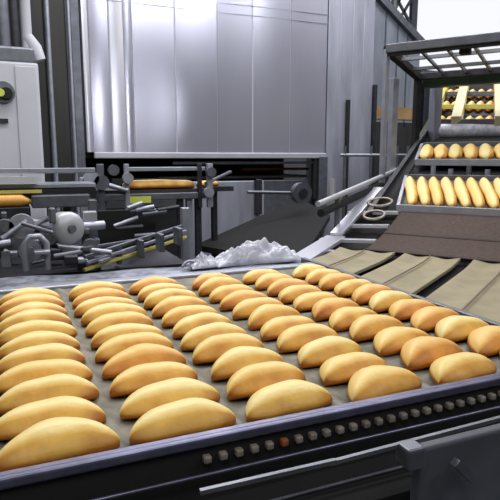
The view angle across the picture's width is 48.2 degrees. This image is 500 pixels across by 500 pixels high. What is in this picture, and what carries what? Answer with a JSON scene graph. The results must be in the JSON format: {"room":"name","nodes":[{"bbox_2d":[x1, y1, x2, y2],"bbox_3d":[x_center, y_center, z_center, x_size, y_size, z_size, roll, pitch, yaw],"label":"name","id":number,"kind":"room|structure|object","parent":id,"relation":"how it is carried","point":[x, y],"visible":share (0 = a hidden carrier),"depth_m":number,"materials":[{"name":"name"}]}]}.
{"room":"processing plant","nodes":[
{"label":"processing plant","id":0,"kind":"room"},
{"bbox_2d":[19,4,305,208],"bbox_3d":[1.502,-5.513,17.480,31.000,8.000,0.200,-4,10,-23],"label":"wall","id":1,"kind":"structure","parent":0,"point":[157,203],"depth_m":16.37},
{"bbox_2d":[397,0,499,70],"bbox_3d":[9.136,-7.473,20.458,14.400,4.300,0.100,-4,10,-23],"label":"window","id":2,"kind":"structure","parent":1,"relation":"in","point":[436,19],"depth_m":19.57,"materials":[{"name":"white glass"}]},
{"bbox_2d":[97,206,469,265],"bbox_3d":[5.661,0.067,8.518,31.000,0.100,21.000,-4,10,-23],"label":"floor","id":3,"kind":"structure","parent":0,"point":[169,220],"depth_m":12.11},
{"bbox_2d":[0,45,46,218],"bbox_3d":[-1.869,-0.432,4.418,0.456,2.217,0.585,-4,10,-23],"label":"tall cabinet","id":4,"kind":"object","parent":3,"relation":"on","point":[21,142],"visible":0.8,"depth_m":4.16,"materials":[{"name":"white metal"}]},
{"bbox_2d":[0,0,11,45],"bbox_3d":[-1.859,-2.395,4.091,0.110,1.803,0.110,-4,10,-23],"label":"vertical pipe","id":5,"kind":"object","parent":4,"relation":"on","point":[5,31],"visible":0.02,"depth_m":4.17,"materials":[{"name":"grey metal"}]},
{"bbox_2d":[9,0,21,46],"bbox_3d":[-1.785,-2.400,4.122,0.080,1.803,0.080,-4,10,-23],"label":"vertical pipe","id":6,"kind":"object","parent":4,"relation":"on","point":[14,12],"visible":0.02,"depth_m":4.21,"materials":[{"name":"metal"}]},
{"bbox_2d":[19,0,45,61],"bbox_3d":[-1.669,-2.376,4.176,0.166,1.869,0.110,-4,10,-23],"label":"vertical pipe","id":7,"kind":"object","parent":4,"relation":"on","point":[28,40],"visible":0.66,"depth_m":4.25,"materials":[{"name":"white metal"}]},
{"bbox_2d":[0,168,96,219],"bbox_3d":[-1.458,0.117,3.796,0.817,1.336,0.400,-4,10,-23],"label":"conveyor","id":8,"kind":"object","parent":3,"relation":"on","point":[66,195],"visible":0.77,"depth_m":3.61,"materials":[{"name":"metal"}]},
{"bbox_2d":[0,194,31,206],"bbox_3d":[-1.583,-0.307,3.496,0.407,0.084,0.084,-4,10,-23],"label":"baguette","id":9,"kind":"object","parent":8,"relation":"on","point":[6,200],"visible":1,"depth_m":3.51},
{"bbox_2d":[30,0,85,216],"bbox_3d":[-1.816,-1.576,5.262,0.422,4.200,0.352,-4,10,-23],"label":"wall","id":10,"kind":"structure","parent":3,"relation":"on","point":[54,23],"depth_m":5.16,"materials":[{"name":"grey metal"}]},
{"bbox_2d":[88,199,97,238],"bbox_3d":[-0.829,0.320,3.027,0.040,1.184,0.050,-4,10,-23],"label":"support column","id":11,"kind":"structure","parent":3,"relation":"on","point":[92,203],"depth_m":2.92,"materials":[{"name":"grey metal"}]},
{"bbox_2d":[0,207,186,277],"bbox_3d":[-1.331,0.061,2.685,2.024,0.566,0.820,-4,10,-23],"label":"mechanism","id":12,"kind":"object","parent":11,"relation":"attached to","point":[25,250],"visible":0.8,"depth_m":2.60,"materials":[{"name":"metal"}]},
{"bbox_2d":[32,212,105,244],"bbox_3d":[-0.877,-0.110,2.654,0.227,0.157,0.336,5,10,27],"label":"motor","id":13,"kind":"object","parent":12,"relation":"attached to","point":[68,228],"visible":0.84,"depth_m":2.56,"materials":[{"name":"grey metal"}]},
{"bbox_2d":[81,201,186,273],"bbox_3d":[-0.607,0.320,3.132,0.547,1.150,0.990,-2,10,-12],"label":"rails","id":14,"kind":"object","parent":3,"relation":"on","point":[126,231],"visible":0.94,"depth_m":3.29,"materials":[{"name":"metal"}]},
{"bbox_2d":[82,164,231,259],"bbox_3d":[-0.705,-0.035,4.653,1.343,1.357,0.590,-4,10,-23],"label":"conveyor","id":15,"kind":"object","parent":3,"relation":"on","point":[105,191],"visible":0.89,"depth_m":4.38,"materials":[{"name":"metal"}]},
{"bbox_2d":[122,179,193,189],"bbox_3d":[-0.718,-0.519,4.407,0.571,0.075,0.121,-4,10,-23],"label":"baguette","id":16,"kind":"object","parent":15,"relation":"on","point":[156,183],"visible":0.8,"depth_m":4.36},
{"bbox_2d":[180,207,189,260],"bbox_3d":[-0.391,0.293,3.432,0.045,1.107,0.050,-4,10,-23],"label":"support column","id":17,"kind":"structure","parent":3,"relation":"on","point":[184,211],"depth_m":3.35,"materials":[{"name":"metal"}]},
{"bbox_2d":[194,185,233,257],"bbox_3d":[-0.342,0.015,4.961,0.338,1.158,0.230,-4,10,-23],"label":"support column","id":18,"kind":"structure","parent":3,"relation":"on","point":[214,222],"depth_m":4.89,"materials":[{"name":"metal"}]},
{"bbox_2d":[202,201,329,254],"bbox_3d":[0.458,-0.214,5.121,1.115,0.380,1.707,7,12,37],"label":"chute","id":19,"kind":"object","parent":18,"relation":"attached to","point":[297,226],"visible":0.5,"depth_m":5.04,"materials":[{"name":"black rubber"}]},
{"bbox_2d":[247,182,311,203],"bbox_3d":[0.289,-0.537,5.320,0.651,0.200,0.100,-4,10,-23],"label":"pulley","id":20,"kind":"object","parent":19,"relation":"attached to","point":[301,193],"visible":1,"depth_m":5.36,"materials":[{"name":"grey metal"}]},
{"bbox_2d":[78,0,377,258],"bbox_3d":[-0.722,-2.078,7.852,3.539,4.350,3.560,-4,10,-23],"label":"oven","id":21,"kind":"object","parent":3,"relation":"on","point":[242,87],"visible":0.81,"depth_m":6.29,"materials":[{"name":"metal"}]},
{"bbox_2d":[78,0,86,151],"bbox_3d":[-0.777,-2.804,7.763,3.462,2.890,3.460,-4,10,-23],"label":"vertical pipe","id":22,"kind":"object","parent":21,"relation":"in","point":[78,0],"depth_m":5.65,"materials":[{"name":"grey metal"}]},
{"bbox_2d":[0,257,499,499],"bbox_3d":[-0.321,0.678,1.416,2.820,1.002,1.620,-4,10,-23],"label":"conveyor","id":23,"kind":"object","parent":3,"relation":"on","point":[432,441],"visible":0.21,"depth_m":0.91,"materials":[{"name":"metal"}]},
{"bbox_2d":[0,287,60,305],"bbox_3d":[-0.689,0.140,1.748,0.179,0.047,0.107,-4,8,-21],"label":"bread loaf","id":24,"kind":"object","parent":23,"relation":"on","point":[28,290],"visible":0.48,"depth_m":1.72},
{"bbox_2d":[0,293,64,315],"bbox_3d":[-0.651,0.153,1.658,0.186,0.049,0.105,-4,11,-25],"label":"bread loaf","id":25,"kind":"object","parent":23,"relation":"on","point":[32,297],"visible":0.5,"depth_m":1.63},
{"bbox_2d":[0,302,67,322],"bbox_3d":[-0.609,0.169,1.568,0.179,0.048,0.104,-4,10,-24],"label":"bread loaf","id":26,"kind":"object","parent":23,"relation":"on","point":[28,305],"visible":0.46,"depth_m":1.55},
{"bbox_2d":[0,309,71,332],"bbox_3d":[-0.573,0.182,1.478,0.185,0.052,0.107,-4,10,-25],"label":"bread loaf","id":27,"kind":"object","parent":23,"relation":"on","point":[30,314],"visible":0.59,"depth_m":1.46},
{"bbox_2d":[0,320,76,345],"bbox_3d":[-0.530,0.198,1.391,0.188,0.048,0.099,-4,11,-22],"label":"bread loaf","id":28,"kind":"object","parent":23,"relation":"on","point":[16,330],"visible":0.66,"depth_m":1.37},
{"bbox_2d":[0,331,79,359],"bbox_3d":[-0.494,0.213,1.305,0.180,0.047,0.107,-4,9,-22],"label":"bread loaf","id":29,"kind":"object","parent":23,"relation":"on","point":[34,338],"visible":0.66,"depth_m":1.28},
{"bbox_2d":[0,343,84,374],"bbox_3d":[-0.453,0.229,1.211,0.180,0.048,0.101,-4,10,-21],"label":"bread loaf","id":30,"kind":"object","parent":23,"relation":"on","point":[50,350],"visible":0.66,"depth_m":1.19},
{"bbox_2d":[0,359,92,393],"bbox_3d":[-0.414,0.244,1.117,0.186,0.048,0.097,-4,8,-22],"label":"bread loaf","id":31,"kind":"object","parent":23,"relation":"on","point":[27,371],"visible":0.7,"depth_m":1.09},
{"bbox_2d":[0,374,98,414],"bbox_3d":[-0.375,0.257,1.032,0.179,0.048,0.098,-4,10,-23],"label":"bread loaf","id":32,"kind":"object","parent":23,"relation":"on","point":[56,385],"visible":0.78,"depth_m":1.01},
{"bbox_2d":[0,396,105,440],"bbox_3d":[-0.339,0.274,0.941,0.182,0.046,0.102,-3,10,-20],"label":"bread loaf","id":33,"kind":"object","parent":23,"relation":"on","point":[14,422],"visible":0.72,"depth_m":0.92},
{"bbox_2d":[0,417,119,471],"bbox_3d":[-0.297,0.285,0.854,0.179,0.053,0.107,-5,10,-26],"label":"bread loaf","id":34,"kind":"object","parent":23,"relation":"on","point":[57,438],"visible":0.86,"depth_m":0.82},
{"bbox_2d":[69,281,124,299],"bbox_3d":[-0.503,0.126,1.826,0.180,0.049,0.101,-4,10,-23],"label":"bread loaf","id":35,"kind":"object","parent":23,"relation":"on","point":[80,289],"visible":0.55,"depth_m":1.80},
{"bbox_2d":[72,288,130,307],"bbox_3d":[-0.467,0.141,1.736,0.178,0.048,0.106,-5,10,-27],"label":"bread loaf","id":36,"kind":"object","parent":23,"relation":"on","point":[98,292],"visible":0.61,"depth_m":1.71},
{"bbox_2d":[74,296,137,316],"bbox_3d":[-0.426,0.159,1.641,0.182,0.045,0.099,-4,9,-24],"label":"bread loaf","id":37,"kind":"object","parent":23,"relation":"on","point":[86,305],"visible":0.52,"depth_m":1.61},
{"bbox_2d":[81,303,146,325],"bbox_3d":[-0.383,0.171,1.558,0.179,0.048,0.103,-4,10,-23],"label":"bread loaf","id":38,"kind":"object","parent":23,"relation":"on","point":[94,312],"visible":0.63,"depth_m":1.53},
{"bbox_2d":[85,311,152,336],"bbox_3d":[-0.347,0.187,1.464,0.175,0.047,0.096,-5,11,-27],"label":"bread loaf","id":39,"kind":"object","parent":23,"relation":"on","point":[103,321],"visible":0.7,"depth_m":1.44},
{"bbox_2d":[90,323,162,348],"bbox_3d":[-0.304,0.203,1.374,0.176,0.045,0.100,-3,10,-20],"label":"bread loaf","id":40,"kind":"object","parent":23,"relation":"on","point":[109,332],"visible":0.64,"depth_m":1.34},
{"bbox_2d":[95,332,173,362],"bbox_3d":[-0.272,0.216,1.287,0.180,0.047,0.097,-5,11,-27],"label":"bread loaf","id":41,"kind":"object","parent":23,"relation":"on","point":[111,347],"visible":0.77,"depth_m":1.26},
{"bbox_2d":[102,343,185,378],"bbox_3d":[-0.234,0.228,1.199,0.180,0.052,0.106,-5,10,-26],"label":"bread loaf","id":42,"kind":"object","parent":23,"relation":"on","point":[143,353],"visible":0.74,"depth_m":1.17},
{"bbox_2d":[0,257,301,287],"bbox_3d":[-0.746,0.129,2.079,2.220,0.034,0.240,-4,10,-23],"label":"plate","id":43,"kind":"object","parent":23,"relation":"attached to","point":[36,279],"visible":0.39,"depth_m":2.19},
{"bbox_2d":[185,252,218,269],"bbox_3d":[-0.193,0.037,2.341,0.139,0.064,0.110,-4,10,-23],"label":"plastic film","id":44,"kind":"object","parent":43,"relation":"on","point":[202,261],"visible":0.93,"depth_m":2.31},
{"bbox_2d":[214,237,300,267],"bbox_3d":[0.028,0.000,2.436,0.408,0.107,0.120,-4,10,-23],"label":"plastic film","id":45,"kind":"object","parent":43,"relation":"on","point":[262,251],"visible":0.98,"depth_m":2.39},
{"bbox_2d":[109,361,197,397],"bbox_3d":[-0.197,0.247,1.107,0.176,0.045,0.097,-5,11,-29],"label":"bread loaf","id":46,"kind":"object","parent":23,"relation":"on","point":[134,378],"visible":0.81,"depth_m":1.08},
{"bbox_2d":[129,276,178,294],"bbox_3d":[-0.332,0.114,1.901,0.175,0.050,0.103,-4,9,-25],"label":"bread loaf","id":47,"kind":"object","parent":23,"relation":"on","point":[137,286],"visible":0.52,"depth_m":1.87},
{"bbox_2d":[137,283,187,301],"bbox_3d":[-0.289,0.130,1.814,0.175,0.046,0.099,-5,11,-29],"label":"bread loaf","id":48,"kind":"object","parent":23,"relation":"on","point":[147,290],"visible":0.49,"depth_m":1.78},
{"bbox_2d":[120,377,219,419],"bbox_3d":[-0.151,0.261,1.019,0.183,0.046,0.102,-4,10,-24],"label":"bread loaf","id":49,"kind":"object","parent":23,"relation":"on","point":[146,398],"visible":0.78,"depth_m":0.99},
{"bbox_2d":[144,288,197,308],"bbox_3d":[-0.251,0.142,1.724,0.175,0.050,0.099,-5,10,-28],"label":"bread loaf","id":50,"kind":"object","parent":23,"relation":"on","point":[155,297],"visible":0.67,"depth_m":1.69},
{"bbox_2d":[152,296,207,317],"bbox_3d":[-0.214,0.158,1.637,0.175,0.048,0.104,-5,10,-30],"label":"bread loaf","id":51,"kind":"object","parent":23,"relation":"on","point":[171,302],"visible":0.59,"depth_m":1.60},
{"bbox_2d":[129,397,235,444],"bbox_3d":[-0.117,0.275,0.932,0.178,0.046,0.099,-4,10,-23],"label":"bread loaf","id":52,"kind":"object","parent":23,"relation":"on","point":[187,416],"visible":0.94,"depth_m":0.90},
{"bbox_2d":[161,305,218,327],"bbox_3d":[-0.172,0.175,1.543,0.169,0.044,0.098,-5,11,-30],"label":"bread loaf","id":53,"kind":"object","parent":23,"relation":"on","point":[176,314],"visible":0.61,"depth_m":1.51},
{"bbox_2d":[172,312,232,338],"bbox_3d":[-0.132,0.189,1.452,0.168,0.048,0.100,-6,9,-30],"label":"bread loaf","id":54,"kind":"object","parent":23,"relation":"on","point":[188,323],"visible":0.59,"depth_m":1.42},
{"bbox_2d":[192,273,231,289],"bbox_3d":[-0.141,0.104,1.972,0.169,0.047,0.106,-6,9,-32],"label":"bread loaf","id":55,"kind":"object","parent":23,"relation":"on","point":[202,278],"visible":0.49,"depth_m":1.93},
{"bbox_2d":[180,322,247,350],"bbox_3d":[-0.095,0.203,1.362,0.175,0.047,0.102,-5,12,-27],"label":"bread loaf","id":56,"kind":"object","parent":23,"relation":"on","point":[191,339],"visible":0.65,"depth_m":1.33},
{"bbox_2d":[198,277,243,296],"bbox_3d":[-0.106,0.115,1.880,0.171,0.053,0.107,-5,11,-28],"label":"bread loaf","id":57,"kind":"object","parent":23,"relation":"on","point":[209,285],"visible":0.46,"depth_m":1.84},
{"bbox_2d":[192,333,263,364],"bbox_3d":[-0.057,0.216,1.274,0.174,0.049,0.099,-5,12,-26],"label":"bread loaf","id":58,"kind":"object","parent":23,"relation":"on","point":[210,349],"visible":0.71,"depth_m":1.24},
{"bbox_2d":[209,284,253,302],"bbox_3d":[-0.066,0.134,1.790,0.165,0.045,0.100,-6,10,-32],"label":"bread loaf","id":59,"kind":"object","parent":23,"relation":"on","point":[216,296],"visible":0.51,"depth_m":1.75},
{"bbox_2d":[219,290,266,310],"bbox_3d":[-0.027,0.146,1.704,0.167,0.050,0.104,-5,10,-28],"label":"bread loaf","id":60,"kind":"object","parent":23,"relation":"on","point":[231,300],"visible":0.57,"depth_m":1.66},
{"bbox_2d":[211,346,284,380],"bbox_3d":[-0.016,0.230,1.188,0.170,0.051,0.104,-5,9,-26],"label":"bread loaf","id":61,"kind":"object","parent":23,"relation":"on","point":[234,359],"visible":0.67,"depth_m":1.15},
{"bbox_2d":[232,297,283,319],"bbox_3d":[0.017,0.162,1.608,0.170,0.048,0.096,-5,12,-28],"label":"bread loaf","id":62,"kind":"object","parent":23,"relation":"on","point":[242,310],"visible":0.57,"depth_m":1.57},
{"bbox_2d":[242,269,279,284],"bbox_3d":[0.037,0.092,2.048,0.166,0.044,0.098,-6,11,-31],"label":"bread loaf","id":63,"kind":"object","parent":23,"relation":"on","point":[251,277],"visible":0.51,"depth_m":2.00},
{"bbox_2d":[226,361,305,399],"bbox_3d":[0.023,0.247,1.096,0.171,0.048,0.099,-5,9,-28],"label":"bread loaf","id":64,"kind":"object","parent":23,"relation":"on","point":[247,380],"visible":0.81,"depth_m":1.06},
{"bbox_2d":[255,273,292,290],"bbox_3d":[0.077,0.104,1.962,0.164,0.049,0.108,-5,11,-29],"label":"bread loaf","id":65,"kind":"object","parent":23,"relation":"on","point":[263,282],"visible":0.59,"depth_m":1.92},
{"bbox_2d":[248,304,300,330],"bbox_3d":[0.054,0.173,1.523,0.165,0.053,0.108,-6,12,-30],"label":"bread loaf","id":66,"kind":"object","parent":23,"relation":"on","point":[264,313],"visible":0.66,"depth_m":1.49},
{"bbox_2d":[260,315,314,341],"bbox_3d":[0.090,0.193,1.432,0.168,0.046,0.097,-6,10,-31],"label":"bread loaf","id":67,"kind":"object","parent":23,"relation":"on","point":[271,330],"visible":0.54,"depth_m":1.39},
{"bbox_2d":[267,278,308,296],"bbox_3d":[0.117,0.118,1.873,0.168,0.049,0.103,-5,10,-30],"label":"bread loaf","id":68,"kind":"object","parent":23,"relation":"on","point":[274,289],"visible":0.52,"depth_m":1.83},
{"bbox_2d":[245,379,332,421],"bbox_3d":[0.061,0.262,1.010,0.172,0.045,0.099,-5,12,-26],"label":"bread loaf","id":69,"kind":"object","parent":23,"relation":"on","point":[287,397],"visible":0.92,"depth_m":0.98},
{"bbox_2d":[278,285,320,303],"bbox_3d":[0.152,0.134,1.780,0.165,0.046,0.099,-6,13,-30],"label":"bread loaf","id":70,"kind":"object","parent":23,"relation":"on","point":[288,294],"visible":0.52,"depth_m":1.74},
{"bbox_2d":[277,323,337,352],"bbox_3d":[0.129,0.205,1.346,0.169,0.050,0.099,-5,11,-30],"label":"bread loaf","id":71,"kind":"object","parent":23,"relation":"on","point":[293,338],"visible":0.68,"depth_m":1.31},
{"bbox_2d":[292,264,326,278],"bbox_3d":[0.218,0.076,2.133,0.165,0.048,0.108,-6,11,-30],"label":"bread loaf","id":72,"kind":"object","parent":23,"relation":"on","point":[300,272],"visible":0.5,"depth_m":2.09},
{"bbox_2d":[293,291,336,311],"bbox_3d":[0.193,0.150,1.694,0.168,0.044,0.097,-6,12,-31],"label":"bread loaf","id":73,"kind":"object","parent":23,"relation":"on","point":[304,302],"visible":0.62,"depth_m":1.65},
{"bbox_2d":[305,268,340,284],"bbox_3d":[0.260,0.091,2.042,0.172,0.048,0.104,-6,11,-31],"label":"bread loaf","id":74,"kind":"object","parent":23,"relation":"on","point":[314,276],"visible":0.44,"depth_m":2.00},
{"bbox_2d":[297,336,361,368],"bbox_3d":[0.168,0.220,1.255,0.168,0.048,0.100,-6,11,-31],"label":"bread loaf","id":75,"kind":"object","parent":23,"relation":"on","point":[314,353],"visible":0.76,"depth_m":1.22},
{"bbox_2d":[311,297,359,321],"bbox_3d":[0.234,0.161,1.605,0.168,0.051,0.105,-6,11,-32],"label":"bread loaf","id":76,"kind":"object","parent":23,"relation":"on","point":[322,309],"visible":0.68,"depth_m":1.56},
{"bbox_2d":[318,273,356,290],"bbox_3d":[0.298,0.104,1.950,0.169,0.050,0.104,-5,11,-29],"label":"bread loaf","id":77,"kind":"object","parent":23,"relation":"on","point":[329,281],"visible":0.61,"depth_m":1.91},
{"bbox_2d":[328,307,376,331],"bbox_3d":[0.268,0.177,1.511,0.169,0.049,0.104,-6,11,-33],"label":"bread loaf","id":78,"kind":"object","parent":23,"relation":"on","point":[341,319],"visible":0.61,"depth_m":1.47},
{"bbox_2d":[334,279,370,297],"bbox_3d":[0.340,0.121,1.860,0.168,0.047,0.097,-6,12,-33],"label":"bread loaf","id":79,"kind":"object","parent":23,"relation":"on","point":[346,288],"visible":0.57,"depth_m":1.82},
{"bbox_2d":[319,352,387,385],"bbox_3d":[0.205,0.238,1.161,0.164,0.044,0.099,-6,11,-31],"label":"bread loaf","id":80,"kind":"object","parent":23,"relation":"on","point":[339,369],"visible":0.74,"depth_m":1.13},
{"bbox_2d":[351,283,391,304],"bbox_3d":[0.378,0.133,1.774,0.168,0.052,0.107,-6,11,-32],"label":"bread loaf","id":81,"kind":"object","parent":23,"relation":"on","point":[362,294],"visible":0.56,"depth_m":1.73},
{"bbox_2d":[349,314,404,341],"bbox_3d":[0.309,0.190,1.428,0.170,0.052,0.105,-6,10,-30],"label":"bread loaf","id":82,"kind":"object","parent":23,"relation":"on","point":[365,327],"visible":0.72,"depth_m":1.39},
{"bbox_2d":[347,365,421,401],"bbox_3d":[0.244,0.249,1.077,0.171,0.050,0.104,-5,11,-30],"label":"bread loaf","id":83,"kind":"object","parent":23,"relation":"on","point":[373,381],"visible":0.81,"depth_m":1.04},
{"bbox_2d":[369,290,412,312],"bbox_3d":[0.413,0.147,1.687,0.168,0.052,0.103,-6,12,-32],"label":"bread loaf","id":84,"kind":"object","parent":23,"relation":"on","point":[381,301],"visible":0.66,"depth_m":1.65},
{"bbox_2d":[373,326,428,356],"bbox_3d":[0.349,0.207,1.334,0.172,0.048,0.105,-6,12,-33],"label":"bread loaf","id":85,"kind":"object","parent":23,"relation":"on","point":[389,341],"visible":0.64,"depth_m":1.29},
{"bbox_2d":[388,299,435,320],"bbox_3d":[0.455,0.164,1.600,0.170,0.048,0.108,-5,11,-28],"label":"bread loaf","id":86,"kind":"object","parent":23,"relation":"on","point":[403,309],"visible":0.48,"depth_m":1.56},
{"bbox_2d":[400,336,462,370],"bbox_3d":[0.390,0.219,1.245,0.167,0.053,0.106,-6,13,-30],"label":"bread loaf","id":87,"kind":"object","parent":23,"relation":"on","point":[418,353],"visible":0.73,"depth_m":1.21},
{"bbox_2d":[410,306,459,331],"bbox_3d":[0.487,0.178,1.506,0.171,0.050,0.107,-6,11,-32],"label":"bread loaf","id":88,"kind":"object","parent":23,"relation":"on","point":[425,319],"visible":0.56,"depth_m":1.47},
{"bbox_2d":[434,315,488,341],"bbox_3d":[0.526,0.192,1.419,0.171,0.051,0.108,-5,11,-28],"label":"bread loaf","id":89,"kind":"object","parent":23,"relation":"on","point":[454,328],"visible":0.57,"depth_m":1.38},
{"bbox_2d":[429,352,496,384],"bbox_3d":[0.430,0.238,1.154,0.164,0.046,0.095,-6,11,-31],"label":"bread loaf","id":90,"kind":"object","parent":23,"relation":"on","point":[462,365],"visible":0.8,"depth_m":1.12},
{"bbox_2d":[467,325,499,356],"bbox_3d":[0.571,0.207,1.327,0.169,0.052,0.106,-6,11,-32],"label":"bread loaf","id":91,"kind":"object","parent":23,"relation":"on","point":[485,341],"visible":0.86,"depth_m":1.28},
{"bbox_2d":[297,187,399,258],"bbox_3d":[0.563,0.285,3.135,0.365,1.218,1.177,6,11,32],"label":"ladder frame","id":92,"kind":"object","parent":3,"relation":"on","point":[352,233],"visible":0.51,"depth_m":3.10,"materials":[{"name":"grey metal"}]},
{"bbox_2d":[367,197,393,206],"bbox_3d":[0.775,-0.286,3.332,0.140,0.056,0.150,-4,10,-23],"label":"ring","id":93,"kind":"object","parent":92,"relation":"attached to","point":[384,198],"visible":1,"depth_m":3.32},
{"bbox_2d":[315,168,412,227],"bbox_3d":[1.119,-0.110,4.161,0.058,1.665,2.828,6,11,33],"label":"handrail","id":94,"kind":"object","parent":3,"relation":"on","point":[339,203],"visible":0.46,"depth_m":3.18,"materials":[{"name":"grey metal"}]},
{"bbox_2d":[306,0,424,184],"bbox_3d":[1.960,-2.209,9.909,1.072,3.940,2.090,-4,10,-23],"label":"wall","id":95,"kind":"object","parent":3,"relation":"on","point":[391,27],"visible":0.23,"depth_m":8.88,"materials":[{"name":"grey metal"}]},
{"bbox_2d":[339,146,408,257],"bbox_3d":[1.430,-0.354,6.069,1.095,1.528,0.032,-4,10,-23],"label":"fence","id":96,"kind":"object","parent":3,"relation":"on","point":[344,155],"visible":0.38,"depth_m":5.86,"materials":[{"name":"grey metal"}]},
{"bbox_2d":[389,0,417,29],"bbox_3d":[3.304,-4.343,12.833,1.147,7.200,0.100,-4,10,-23],"label":"lattice mast","id":97,"kind":"object","parent":3,"relation":"on","point":[413,8],"visible":0.16,"depth_m":12.78,"materials":[{"name":"grey metal"}]},
{"bbox_2d":[311,87,499,322],"bbox_3d":[1.724,-0.315,3.496,1.944,2.286,5.612,5,11,28],"label":"conveyor","id":98,"kind":"object","parent":3,"relation":"on","point":[429,247],"visible":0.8,"depth_m":2.63,"materials":[{"name":"brown"}]},
{"bbox_2d":[311,247,394,274],"bbox_3d":[0.413,0.056,2.498,0.285,0.038,0.587,6,11,32],"label":"cloth","id":99,"kind":"object","parent":98,"relation":"on","point":[370,260],"depth_m":2.56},
{"bbox_2d":[362,209,385,220],"bbox_3d":[0.708,-0.200,3.185,0.120,0.056,0.128,-4,10,-23],"label":"ring","id":100,"kind":"object","parent":98,"relation":"attached to","point":[375,210],"visible":1,"depth_m":3.17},
{"bbox_2d":[362,253,460,294],"bbox_3d":[0.622,0.098,2.246,0.255,0.038,0.789,6,11,32],"label":"tray","id":101,"kind":"object","parent":98,"relation":"on","point":[414,273],"depth_m":2.31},
{"bbox_2d":[403,166,489,177],"bbox_3d":[1.504,-0.472,3.426,1.130,0.085,0.050,6,11,32],"label":"support bracket","id":102,"kind":"object","parent":98,"relation":"attached to","point":[433,168],"visible":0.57,"depth_m":3.56,"materials":[{"name":"grey metal"}]},
{"bbox_2d":[396,174,499,215],"bbox_3d":[1.366,-0.308,3.134,1.160,0.203,0.480,6,11,32],"label":"baking tray","id":103,"kind":"object","parent":98,"relation":"on","point":[402,205],"visible":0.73,"depth_m":3.16,"materials":[{"name":"metal"}]},
{"bbox_2d":[405,176,417,204],"bbox_3d":[0.975,-0.358,3.377,0.070,0.166,0.415,2,10,11],"label":"baguette","id":104,"kind":"object","parent":103,"relation":"on","point":[410,185],"visible":0.91,"depth_m":3.31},
{"bbox_2d":[416,176,430,205],"bbox_3d":[1.035,-0.351,3.338,0.074,0.166,0.415,2,10,11],"label":"baguette","id":105,"kind":"object","parent":103,"relation":"on","point":[422,187],"visible":0.88,"depth_m":3.27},
{"bbox_2d":[428,176,443,205],"bbox_3d":[1.098,-0.345,3.298,0.071,0.166,0.415,2,10,10],"label":"baguette","id":106,"kind":"object","parent":103,"relation":"on","point":[435,189],"visible":0.9,"depth_m":3.23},
{"bbox_2d":[440,177,456,206],"bbox_3d":[1.160,-0.338,3.259,0.070,0.166,0.415,2,10,11],"label":"baguette","id":107,"kind":"object","parent":103,"relation":"on","point":[450,197],"visible":0.9,"depth_m":3.19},
{"bbox_2d":[454,177,470,206],"bbox_3d":[1.220,-0.332,3.220,0.074,0.166,0.415,2,10,11],"label":"baguette","id":108,"kind":"object","parent":103,"relation":"on","point":[462,194],"visible":0.86,"depth_m":3.15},
{"bbox_2d":[466,177,484,207],"bbox_3d":[1.284,-0.325,3.180,0.071,0.166,0.415,2,10,10],"label":"baguette","id":109,"kind":"object","parent":103,"relation":"on","point":[472,186],"visible":0.88,"depth_m":3.12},
{"bbox_2d":[479,177,499,208],"bbox_3d":[1.345,-0.319,3.140,0.070,0.166,0.415,2,10,11],"label":"baguette","id":110,"kind":"object","parent":103,"relation":"on","point":[486,187],"visible":0.91,"depth_m":3.08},
{"bbox_2d":[414,141,499,165],"bbox_3d":[1.671,-0.636,3.670,1.200,0.164,0.370,6,11,32],"label":"baking tray","id":111,"kind":"object","parent":98,"relation":"on","point":[418,161],"visible":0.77,"depth_m":3.74,"materials":[{"name":"metal"}]},
{"bbox_2d":[419,144,433,158],"bbox_3d":[1.246,-0.689,3.935,0.096,0.119,0.262,4,10,22],"label":"baguette","id":112,"kind":"object","parent":111,"relation":"on","point":[427,151],"visible":0.84,"depth_m":3.87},
{"bbox_2d":[434,144,447,158],"bbox_3d":[1.328,-0.680,3.883,0.099,0.120,0.262,3,10,15],"label":"baguette","id":113,"kind":"object","parent":111,"relation":"on","point":[440,151],"visible":0.85,"depth_m":3.82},
{"bbox_2d":[448,144,462,158],"bbox_3d":[1.411,-0.671,3.830,0.096,0.119,0.262,4,10,22],"label":"baguette","id":114,"kind":"object","parent":111,"relation":"on","point":[455,151],"visible":0.88,"depth_m":3.76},
{"bbox_2d":[463,143,477,158],"bbox_3d":[1.492,-0.663,3.778,0.099,0.120,0.262,3,10,15],"label":"baguette","id":115,"kind":"object","parent":111,"relation":"on","point":[470,151],"visible":0.87,"depth_m":3.72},
{"bbox_2d":[478,143,493,158],"bbox_3d":[1.575,-0.654,3.725,0.096,0.119,0.262,4,10,22],"label":"baguette","id":116,"kind":"object","parent":111,"relation":"on","point":[486,151],"visible":0.89,"depth_m":3.66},
{"bbox_2d":[426,259,499,322],"bbox_3d":[0.832,0.141,1.980,0.280,0.038,1.015,6,11,32],"label":"cloth","id":117,"kind":"object","parent":98,"relation":"on","point":[475,288],"depth_m":2.05,"materials":[{"name":"fabric"}]},
{"bbox_2d":[439,124,499,136],"bbox_3d":[1.982,-0.887,4.107,1.330,0.116,0.116,6,11,32],"label":"roller","id":118,"kind":"object","parent":98,"relation":"attached to","point":[445,130],"visible":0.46,"depth_m":4.25,"materials":[{"name":"metal"}]},
{"bbox_2d":[441,84,499,126],"bbox_3d":[2.453,-1.304,4.801,1.590,0.590,1.849,4,10,22],"label":"rack","id":119,"kind":"object","parent":98,"relation":"on","point":[459,115],"visible":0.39,"depth_m":4.65,"materials":[{"name":"metal"}]},
{"bbox_2d":[419,70,436,131],"bbox_3d":[5.695,-2.098,12.088,5.897,3.012,1.100,-4,10,-23],"label":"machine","id":120,"kind":"object","parent":3,"relation":"on","point":[425,96],"visible":0.02,"depth_m":10.35,"materials":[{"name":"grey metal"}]},
{"bbox_2d":[379,32,499,257],"bbox_3d":[1.773,-0.271,3.743,1.683,2.118,0.992,6,11,32],"label":"canopy frame","id":121,"kind":"object","parent":3,"relation":"on","point":[434,81],"visible":0.7,"depth_m":3.89,"materials":[{"name":"grey metal"}]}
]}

